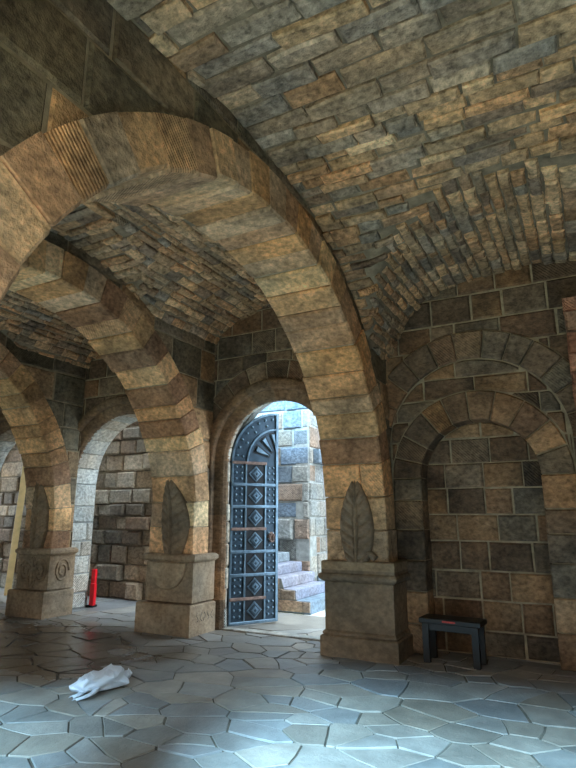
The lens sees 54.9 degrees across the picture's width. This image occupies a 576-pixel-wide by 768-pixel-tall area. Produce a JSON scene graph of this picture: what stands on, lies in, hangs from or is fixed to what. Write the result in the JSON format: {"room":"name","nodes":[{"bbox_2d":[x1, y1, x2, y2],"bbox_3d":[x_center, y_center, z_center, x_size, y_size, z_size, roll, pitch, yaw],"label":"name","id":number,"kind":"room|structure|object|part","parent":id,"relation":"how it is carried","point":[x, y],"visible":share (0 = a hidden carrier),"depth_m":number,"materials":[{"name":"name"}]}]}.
{"room":"vaulted castle hall","nodes":[
{"label":"vaulted castle hall","id":0,"kind":"room"},
{"bbox_2d":[0,421,153,600],"bbox_3d":[-4.883,2.516,11.965,6.900,3.700,0.541,-7,-15,27],"label":"wall","id":1,"kind":"structure","parent":0,"point":[124,493],"depth_m":11.02,"materials":[{"name":"stone"}]},
{"bbox_2d":[0,402,273,492],"bbox_3d":[-1.022,1.129,8.701,15.200,4.900,0.471,-7,-15,27],"label":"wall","id":2,"kind":"structure","parent":0,"point":[252,416],"depth_m":8.73,"materials":[{"name":"stone"}]},
{"bbox_2d":[0,0,575,368],"bbox_3d":[-2.728,-0.451,5.772,15.214,2.805,6.611,-7,-15,27],"label":"ceiling","id":3,"kind":"structure","parent":0,"point":[431,144],"depth_m":4.60,"materials":[{"name":"stone"}]},
{"bbox_2d":[0,258,575,671],"bbox_3d":[-1.128,1.093,8.504,15.200,4.880,0.600,-7,-15,27],"label":"wall","id":4,"kind":"structure","parent":0,"point":[482,419],"depth_m":6.64,"materials":[{"name":"stone"}]},
{"bbox_2d":[0,400,295,627],"bbox_3d":[-2.700,1.994,9.336,8.310,3.509,0.520,-7,-15,27],"label":"door surround","id":5,"kind":"object","parent":4,"relation":"attached to","point":[99,443],"visible":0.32,"depth_m":9.75,"materials":[{"name":"stone"}]},
{"bbox_2d":[227,413,278,625],"bbox_3d":[-0.502,1.938,8.342,0.800,3.100,0.110,8,-15,-29],"label":"door","id":6,"kind":"structure","parent":5,"relation":"attached to","point":[252,591],"depth_m":8.29,"materials":[{"name":"metal"}]},
{"bbox_3d":[-0.494,2.956,8.110,0.292,0.274,0.004,8,-15,-29],"label":"sunk panel","id":7,"kind":"part","parent":6,"relation":"part of","materials":[{"name":"metal"}]},
{"bbox_3d":[-0.494,3.271,8.036,0.292,0.274,0.004,8,-15,-29],"label":"sunk panel","id":8,"kind":"part","parent":6,"relation":"part of","materials":[{"name":"metal"}]},
{"bbox_3d":[-0.494,2.640,8.185,0.292,0.274,0.004,8,-15,-29],"label":"sunk panel","id":9,"kind":"part","parent":6,"relation":"part of","materials":[{"name":"metal"}]},
{"bbox_3d":[-0.494,2.009,8.334,0.292,0.274,0.004,8,-15,-29],"label":"sunk panel","id":10,"kind":"part","parent":6,"relation":"part of","materials":[{"name":"metal"}]},
{"bbox_3d":[-0.494,2.325,8.259,0.292,0.274,0.004,8,-15,-29],"label":"sunk panel","id":11,"kind":"part","parent":6,"relation":"part of","materials":[{"name":"metal"}]},
{"bbox_3d":[-0.494,1.378,8.483,0.292,0.274,0.004,8,-15,-29],"label":"sunk panel","id":12,"kind":"part","parent":6,"relation":"part of","materials":[{"name":"metal"}]},
{"bbox_3d":[-0.494,1.693,8.408,0.292,0.274,0.004,8,-15,-29],"label":"sunk panel","id":13,"kind":"part","parent":6,"relation":"part of","materials":[{"name":"metal"}]},
{"bbox_3d":[-0.407,1.039,8.614,0.314,0.218,0.005,8,-15,-29],"label":"sunk panel","id":14,"kind":"part","parent":6,"relation":"part of","materials":[{"name":"metal"}]},
{"bbox_3d":[-0.399,1.041,8.603,0.239,0.144,0.030,8,-15,-29],"label":"fan blade","id":15,"kind":"part","parent":6,"relation":"part of","materials":[{"name":"metal"}]},
{"bbox_3d":[-0.339,0.946,8.676,0.262,0.291,0.005,8,-15,-29],"label":"sunk panel","id":16,"kind":"part","parent":6,"relation":"part of","materials":[{"name":"metal"}]},
{"bbox_3d":[-0.330,0.946,8.667,0.182,0.212,0.030,8,-15,-29],"label":"fan blade","id":17,"kind":"part","parent":6,"relation":"part of","materials":[{"name":"metal"}]},
{"bbox_3d":[-0.238,0.910,8.744,0.156,0.309,0.005,8,-15,-29],"label":"sunk panel","id":18,"kind":"part","parent":6,"relation":"part of","materials":[{"name":"metal"}]},
{"bbox_3d":[-0.222,0.915,8.738,0.102,0.252,0.030,8,-15,-29],"label":"fan blade","id":19,"kind":"part","parent":6,"relation":"part of","materials":[{"name":"metal"}]},
{"bbox_2d":[222,627,319,640],"bbox_3d":[-0.115,3.337,7.351,1.740,0.062,0.160,-7,-15,27],"label":"sill","id":20,"kind":"structure","parent":4,"relation":"attached to","point":[233,629],"depth_m":7.35,"materials":[{"name":"stone"}]},
{"bbox_2d":[562,296,575,407],"bbox_3d":[3.394,0.935,5.616,0.728,3.848,0.382,-7,-15,27],"label":"stone pilaster","id":21,"kind":"object","parent":4,"relation":"attached to","point":[569,304],"visible":1,"depth_m":5.97,"materials":[{"name":"brown stone"}]},
{"bbox_2d":[0,587,575,767],"bbox_3d":[-1.889,3.391,7.441,19.508,0.098,18.012,-7,-15,27],"label":"floor","id":22,"kind":"structure","parent":0,"point":[217,698],"depth_m":4.68,"materials":[{"name":"grey stone"}]},
{"bbox_2d":[4,466,25,595],"bbox_3d":[-5.336,2.817,10.931,0.120,2.608,0.699,9,-16,-32],"label":"wooden plank","id":23,"kind":"object","parent":22,"relation":"on","point":[22,488],"visible":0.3,"depth_m":10.91,"materials":[{"name":"brown wood"}]},
{"bbox_2d":[0,331,85,619],"bbox_3d":[-5.305,0.834,6.995,0.880,4.730,6.220,-7,-15,27],"label":"stone arch","id":24,"kind":"object","parent":22,"relation":"on","point":[42,397],"visible":0.95,"depth_m":8.99,"materials":[{"name":"brown stone"}]},
{"bbox_2d":[85,569,96,606],"bbox_3d":[-3.409,3.563,9.698,0.155,0.620,0.140,-4,-14,18],"label":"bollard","id":25,"kind":"object","parent":22,"relation":"on","point":[93,586],"visible":1,"depth_m":9.63,"materials":[{"name":"plastic"}]},
{"bbox_2d":[69,663,135,700],"bbox_3d":[-1.720,2.701,5.138,0.460,0.197,0.830,-5,-14,19],"label":"plastic bag","id":26,"kind":"object","parent":22,"relation":"on","point":[105,677],"visible":1,"depth_m":4.95,"materials":[{"name":"white plastic"}]},
{"bbox_3d":[-1.825,2.704,4.893,0.107,0.060,0.236,-2,-13,8],"label":"bag handle","id":27,"kind":"part","parent":26,"relation":"part of","materials":[{"name":"white plastic"}]},
{"bbox_3d":[-1.738,2.694,4.835,0.104,0.059,0.272,-6,-15,24],"label":"bag handle","id":28,"kind":"part","parent":26,"relation":"part of","materials":[{"name":"white plastic"}]},
{"bbox_2d":[9,231,218,637],"bbox_3d":[-2.868,0.536,5.734,0.960,4.730,6.220,-7,-15,27],"label":"stone arch","id":29,"kind":"object","parent":22,"relation":"on","point":[166,371],"visible":0.98,"depth_m":7.56,"materials":[{"name":"brown stone"}]},
{"bbox_2d":[0,0,413,664],"bbox_3d":[-0.418,0.237,4.466,0.954,4.730,6.220,-7,-15,27],"label":"stone arch","id":30,"kind":"object","parent":22,"relation":"on","point":[91,110],"visible":0.97,"depth_m":4.20,"materials":[{"name":"brown stone"}]},
{"bbox_2d":[278,552,324,614],"bbox_3d":[-0.355,3.405,10.209,2.310,1.222,1.326,-7,-15,27],"label":"stone staircase","id":31,"kind":"structure","parent":22,"relation":"on","point":[299,592],"depth_m":9.52,"materials":[{"name":"grey stone"}]},
{"bbox_2d":[419,613,486,669],"bbox_3d":[1.794,2.777,6.007,0.660,0.455,0.305,-8,-16,31],"label":"bench","id":32,"kind":"object","parent":22,"relation":"on","point":[431,623],"visible":1,"depth_m":5.96,"materials":[{"name":"black wood"}]},
{"bbox_3d":[1.510,2.813,6.045,0.070,0.401,0.050,-8,-16,31],"label":"leg","id":33,"kind":"part","parent":32,"relation":"part of","materials":[{"name":"black wood"}]},
{"bbox_3d":[1.631,2.858,6.234,0.070,0.401,0.050,-8,-16,31],"label":"leg","id":34,"kind":"part","parent":32,"relation":"part of","materials":[{"name":"black wood"}]},
{"bbox_3d":[1.795,2.583,6.055,0.660,0.055,0.300,-8,-16,31],"label":"seat","id":35,"kind":"part","parent":32,"relation":"part of","materials":[{"name":"black wood"}]},
{"bbox_3d":[1.959,2.749,5.771,0.070,0.401,0.050,-8,-16,31],"label":"leg","id":36,"kind":"part","parent":32,"relation":"part of","materials":[{"name":"black wood"}]},
{"bbox_3d":[2.081,2.794,5.961,0.070,0.401,0.050,-8,-16,31],"label":"leg","id":37,"kind":"part","parent":32,"relation":"part of","materials":[{"name":"black wood"}]},
{"bbox_2d":[254,401,328,581],"bbox_3d":[-0.663,2.308,13.696,4.816,4.900,4.147,-7,-15,27],"label":"wall","id":38,"kind":"structure","parent":0,"point":[302,526],"depth_m":11.12,"materials":[{"name":"stone"}]}
]}

